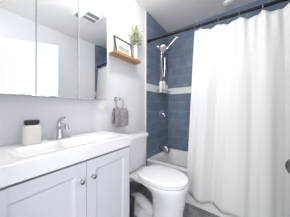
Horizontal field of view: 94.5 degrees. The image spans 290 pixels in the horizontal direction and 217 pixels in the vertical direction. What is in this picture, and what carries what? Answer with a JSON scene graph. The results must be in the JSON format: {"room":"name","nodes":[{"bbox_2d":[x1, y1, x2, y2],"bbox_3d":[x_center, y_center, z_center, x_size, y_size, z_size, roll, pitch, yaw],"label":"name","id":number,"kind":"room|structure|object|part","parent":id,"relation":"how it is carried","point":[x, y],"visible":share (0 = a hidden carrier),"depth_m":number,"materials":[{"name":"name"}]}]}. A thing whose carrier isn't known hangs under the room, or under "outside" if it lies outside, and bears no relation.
{"room":"bathroom","nodes":[
{"label":"bathroom","id":0,"kind":"room"},
{"bbox_2d":[0,0,167,182],"bbox_3d":[-0.308,-0.130,1.522,0.112,2.460,2.540,0,0,36],"label":"wall","id":1,"kind":"structure","parent":0,"point":[125,80],"depth_m":1.50,"materials":[{"name":"paint"}]},
{"bbox_2d":[0,0,106,99],"bbox_3d":[-0.607,-0.439,0.923,0.131,0.733,0.748,0,0,36],"label":"upper cabinet","id":2,"kind":"object","parent":1,"relation":"attached to","point":[49,48],"visible":1,"depth_m":0.85,"materials":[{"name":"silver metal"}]},
{"bbox_2d":[0,0,35,95],"bbox_3d":[-0.713,-0.439,0.689,0.004,0.733,0.245,0,0,36],"label":"mirror glass","id":3,"kind":"object","parent":2,"relation":"attached to","point":[17,17],"depth_m":0.73,"materials":[{"name":"white"}]},
{"bbox_2d":[36,0,77,97],"bbox_3d":[-0.567,-0.439,0.890,0.004,0.733,0.248,0,0,36],"label":"mirror glass","id":4,"kind":"object","parent":2,"relation":"attached to","point":[56,20],"depth_m":0.88,"materials":[{"name":"white"}]},
{"bbox_2d":[78,0,106,99],"bbox_3d":[-0.414,-0.439,1.090,0.004,0.733,0.251,0,0,39],"label":"mirror glass","id":5,"kind":"object","parent":2,"relation":"attached to","point":[92,25],"depth_m":1.07,"materials":[{"name":"white"}]},
{"bbox_2d":[99,103,107,111],"bbox_3d":[-0.403,-0.003,1.308,0.010,0.090,0.102,0,0,36],"label":"wall switch","id":6,"kind":"object","parent":1,"relation":"attached to","point":[103,107],"visible":1,"depth_m":1.30,"materials":[{"name":"white plastic"}]},
{"bbox_2d":[114,97,123,107],"bbox_3d":[-0.284,-0.053,1.426,0.064,0.131,0.114,0,0,36],"label":"towel ring","id":7,"kind":"object","parent":1,"relation":"attached to","point":[116,99],"visible":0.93,"depth_m":1.41,"materials":[{"name":"silver metal"}]},
{"bbox_2d":[109,49,140,64],"bbox_3d":[-0.215,-0.559,1.490,0.099,0.028,0.422,0,0,36],"label":"wall shelf","id":8,"kind":"object","parent":1,"relation":"attached to","point":[115,53],"visible":1,"depth_m":1.45,"materials":[{"name":"brown wood"}]},
{"bbox_2d":[113,35,132,56],"bbox_3d":[-0.236,-0.666,1.501,0.050,0.203,0.265,0,0,36],"label":"picture frame","id":9,"kind":"object","parent":8,"relation":"on","point":[121,45],"visible":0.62,"depth_m":1.49,"materials":[{"name":"white paper"}]},
{"bbox_2d":[118,41,129,54],"bbox_3d":[-0.235,-0.668,1.500,0.022,0.110,0.169,0,0,36],"label":"print","id":10,"kind":"object","parent":9,"relation":"attached to","point":[123,47],"depth_m":1.50},
{"bbox_2d":[128,22,144,58],"bbox_3d":[-0.087,-0.781,1.607,0.156,0.431,0.265,0,0,36],"label":"potted plant","id":11,"kind":"object","parent":8,"relation":"on","point":[135,34],"visible":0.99,"depth_m":1.60,"materials":[{"name":"green plant"}]},
{"bbox_2d":[129,181,144,194],"bbox_3d":[-0.203,1.000,1.579,0.015,0.200,0.717,0,0,36],"label":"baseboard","id":12,"kind":"structure","parent":1,"relation":"attached to","point":[134,186],"depth_m":1.68,"materials":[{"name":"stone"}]},
{"bbox_2d":[145,11,145,165],"bbox_3d":[0.011,-0.130,1.875,0.014,2.460,0.012,0,0,36],"label":"trim","id":13,"kind":"structure","parent":1,"relation":"attached to","point":[145,11],"depth_m":1.87,"materials":[{"name":"white paint"}]},
{"bbox_2d":[159,110,164,117],"bbox_3d":[0.305,0.100,2.213,0.066,0.150,0.150,0,0,36],"label":"shower valve","id":14,"kind":"object","parent":1,"relation":"attached to","point":[162,114],"visible":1,"depth_m":2.20,"materials":[{"name":"silver metal"}]},
{"bbox_2d":[158,44,169,94],"bbox_3d":[0.305,-0.632,2.180,0.105,0.800,0.291,0,0,36],"label":"shower caddy","id":15,"kind":"object","parent":1,"relation":"attached to","point":[161,44],"visible":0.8,"depth_m":2.17,"materials":[{"name":"silver metal"}]},
{"bbox_2d":[159,78,162,92],"bbox_3d":[0.257,-0.354,2.115,0.060,0.230,0.080,0,0,36],"label":"shampoo bottle","id":16,"kind":"object","parent":15,"relation":"in","point":[161,81],"visible":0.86,"depth_m":2.09,"materials":[{"name":"white plastic"}]},
{"bbox_2d":[163,79,165,92],"bbox_3d":[0.310,-0.357,2.188,0.063,0.235,0.084,0,0,36],"label":"shampoo bottle","id":17,"kind":"object","parent":15,"relation":"in","point":[164,82],"visible":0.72,"depth_m":2.15,"materials":[{"name":"white plastic"}]},
{"bbox_2d":[159,144,169,152],"bbox_3d":[0.318,0.635,2.142,0.170,0.133,0.080,0,0,36],"label":"tub spout","id":18,"kind":"object","parent":1,"relation":"attached to","point":[165,147],"visible":1,"depth_m":2.11,"materials":[{"name":"silver metal"}]},
{"bbox_2d":[158,36,179,78],"bbox_3d":[0.356,-0.771,2.050,0.342,0.651,0.165,0,0,19],"label":"shower","id":19,"kind":"object","parent":1,"relation":"attached to","point":[163,48],"visible":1,"depth_m":2.04,"materials":[{"name":"silver metal"}]},
{"bbox_2d":[147,0,287,42],"bbox_3d":[0.767,-0.921,1.397,1.777,0.112,0.048,0,0,35],"label":"curtain rod","id":20,"kind":"object","parent":1,"relation":"attached to","point":[275,1],"visible":0.96,"depth_m":1.36,"materials":[{"name":"black metal"}]},
{"bbox_2d":[112,108,127,127],"bbox_3d":[-0.254,0.098,1.408,0.063,0.201,0.193,0,0,36],"label":"hand towel","id":21,"kind":"object","parent":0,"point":[119,115],"visible":1,"depth_m":1.38,"materials":[{"name":"grey fabric"}]},
{"bbox_2d":[134,187,219,216],"bbox_3d":[0.050,1.150,0.409,2.000,0.100,3.920,0,0,36],"label":"floor","id":22,"kind":"structure","parent":0,"point":[190,210],"depth_m":1.44,"materials":[{"name":"tile"}]},
{"bbox_2d":[0,146,128,216],"bbox_3d":[-0.479,0.697,0.854,0.415,0.806,0.736,0,0,36],"label":"vanity cabinet","id":23,"kind":"object","parent":22,"relation":"on","point":[98,186],"visible":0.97,"depth_m":0.72,"materials":[{"name":"paint"}]},
{"bbox_3d":[-0.451,0.644,0.612,0.019,0.682,0.378,0,0,36],"label":"door","id":24,"kind":"part","parent":23,"relation":"part of","materials":[{"name":"paint"}]},
{"bbox_2d":[0,130,130,187],"bbox_3d":[-0.489,0.253,0.860,0.393,0.077,0.766,0,0,36],"label":"countertop","id":25,"kind":"structure","parent":23,"relation":"on","point":[18,162],"depth_m":0.71,"materials":[{"name":"stone"}]},
{"bbox_2d":[22,120,41,145],"bbox_3d":[-0.674,0.143,0.799,0.056,0.142,0.090,0,0,36],"label":"jar","id":26,"kind":"object","parent":25,"relation":"on","point":[31,129],"visible":1,"depth_m":0.78,"materials":[{"name":"white ceramic"}]},
{"bbox_3d":[-0.674,0.086,0.799,0.046,0.028,0.072,0,0,36],"label":"lid","id":27,"kind":"part","parent":26,"relation":"part of","materials":[{"name":"black plastic"}]},
{"bbox_2d":[47,116,70,140],"bbox_3d":[-0.555,0.134,0.907,0.152,0.158,0.150,0,0,36],"label":"sink faucet","id":28,"kind":"object","parent":25,"relation":"on","point":[59,135],"visible":1,"depth_m":0.92,"materials":[{"name":"silver metal"}]},
{"bbox_3d":[-0.595,0.209,0.937,0.048,0.008,0.150,0,0,36],"label":"plate","id":29,"kind":"part","parent":28,"relation":"part of","materials":[{"name":"silver metal"}]},
{"bbox_3d":[-0.574,0.084,0.921,0.092,0.056,0.034,0,0,36],"label":"lever","id":30,"kind":"part","parent":28,"relation":"part of","materials":[{"name":"silver metal"}]},
{"bbox_3d":[-0.545,0.129,0.900,0.128,0.052,0.028,0,0,36],"label":"spout","id":31,"kind":"part","parent":28,"relation":"part of","materials":[{"name":"silver metal"}]},
{"bbox_3d":[-0.234,0.644,0.911,0.019,0.682,0.354,0,0,36],"label":"door","id":32,"kind":"part","parent":23,"relation":"part of","materials":[{"name":"paint"}]},
{"bbox_2d":[129,195,134,216],"bbox_3d":[-0.147,0.950,1.201,0.116,0.298,0.116,0,0,36],"label":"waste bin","id":33,"kind":"object","parent":22,"relation":"on","point":[131,198],"visible":0.41,"depth_m":1.17,"materials":[{"name":"black plastic"}]},
{"bbox_3d":[-0.147,0.815,1.201,0.116,0.028,0.116,0,0,36],"label":"lid","id":34,"kind":"part","parent":33,"relation":"part of","materials":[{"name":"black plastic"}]},
{"bbox_2d":[126,131,188,216],"bbox_3d":[0.085,0.720,1.357,0.703,0.855,0.378,0,0,36],"label":"toilet","id":35,"kind":"object","parent":22,"relation":"on","point":[168,186],"visible":0.82,"depth_m":1.26,"materials":[{"name":"white ceramic"}]},
{"bbox_3d":[-0.125,0.314,1.517,0.176,0.044,0.366,0,0,36],"label":"tank lid","id":36,"kind":"part","parent":35,"relation":"part of","materials":[{"name":"white ceramic"}]},
{"bbox_3d":[-0.129,0.516,1.520,0.158,0.358,0.338,0,0,36],"label":"tank","id":37,"kind":"part","parent":35,"relation":"part of","materials":[{"name":"white ceramic"}]},
{"bbox_3d":[0.181,0.671,1.296,0.457,0.018,0.354,0,0,36],"label":"seat","id":38,"kind":"part","parent":35,"relation":"part of","materials":[{"name":"white plastic"}]},
{"bbox_3d":[0.180,0.646,1.297,0.467,0.025,0.360,0,0,36],"label":"lid","id":39,"kind":"part","parent":35,"relation":"part of","materials":[{"name":"white plastic"}]},
{"bbox_3d":[0.172,0.891,1.303,0.497,0.417,0.360,0,0,36],"label":"bowl","id":40,"kind":"part","parent":35,"relation":"part of","materials":[{"name":"white ceramic"}]},
{"bbox_2d":[147,148,232,216],"bbox_3d":[0.936,0.907,1.629,1.772,0.384,0.676,0,0,36],"label":"bathtub","id":41,"kind":"object","parent":22,"relation":"on","point":[176,159],"visible":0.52,"depth_m":1.84,"materials":[{"name":"white ceramic"}]},
{"bbox_2d":[135,0,256,32],"bbox_3d":[0.455,-1.410,0.967,2.000,0.100,2.540,0,0,36],"label":"ceiling","id":42,"kind":"structure","parent":0,"point":[172,15],"depth_m":1.85,"materials":[{"name":"white paint"}]},
{"bbox_2d":[223,0,234,6],"bbox_3d":[1.080,-1.347,1.725,0.134,0.026,0.134,0,0,36],"label":"smoke detector","id":43,"kind":"object","parent":42,"relation":"attached to","point":[227,3],"visible":1,"depth_m":1.71,"materials":[{"name":"white paint"}]},
{"bbox_2d":[168,0,289,150],"bbox_3d":[1.169,-0.130,1.949,1.800,2.460,0.112,0,0,36],"label":"wall","id":44,"kind":"structure","parent":0,"point":[180,53],"depth_m":2.26,"materials":[{"name":"tile"}]},
{"bbox_2d":[285,159,289,172],"bbox_3d":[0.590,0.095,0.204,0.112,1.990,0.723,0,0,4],"label":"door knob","id":45,"kind":"structure","parent":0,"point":[287,164],"depth_m":0.53,"materials":[{"name":"grey metal"}]},
{"bbox_3d":[1.049,-0.896,1.197,0.004,0.058,0.058,0,0,36],"label":"curtain ring","id":46,"kind":"object","parent":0,"visible":0},
{"bbox_2d":[187,3,289,216],"bbox_3d":[0.958,0.071,1.172,1.184,1.926,0.192,0,0,36],"label":"shower curtain","id":47,"kind":"object","parent":46,"relation":"hanging from","point":[239,143],"visible":1,"depth_m":1.21,"materials":[{"name":"white fabric"}]}
]}

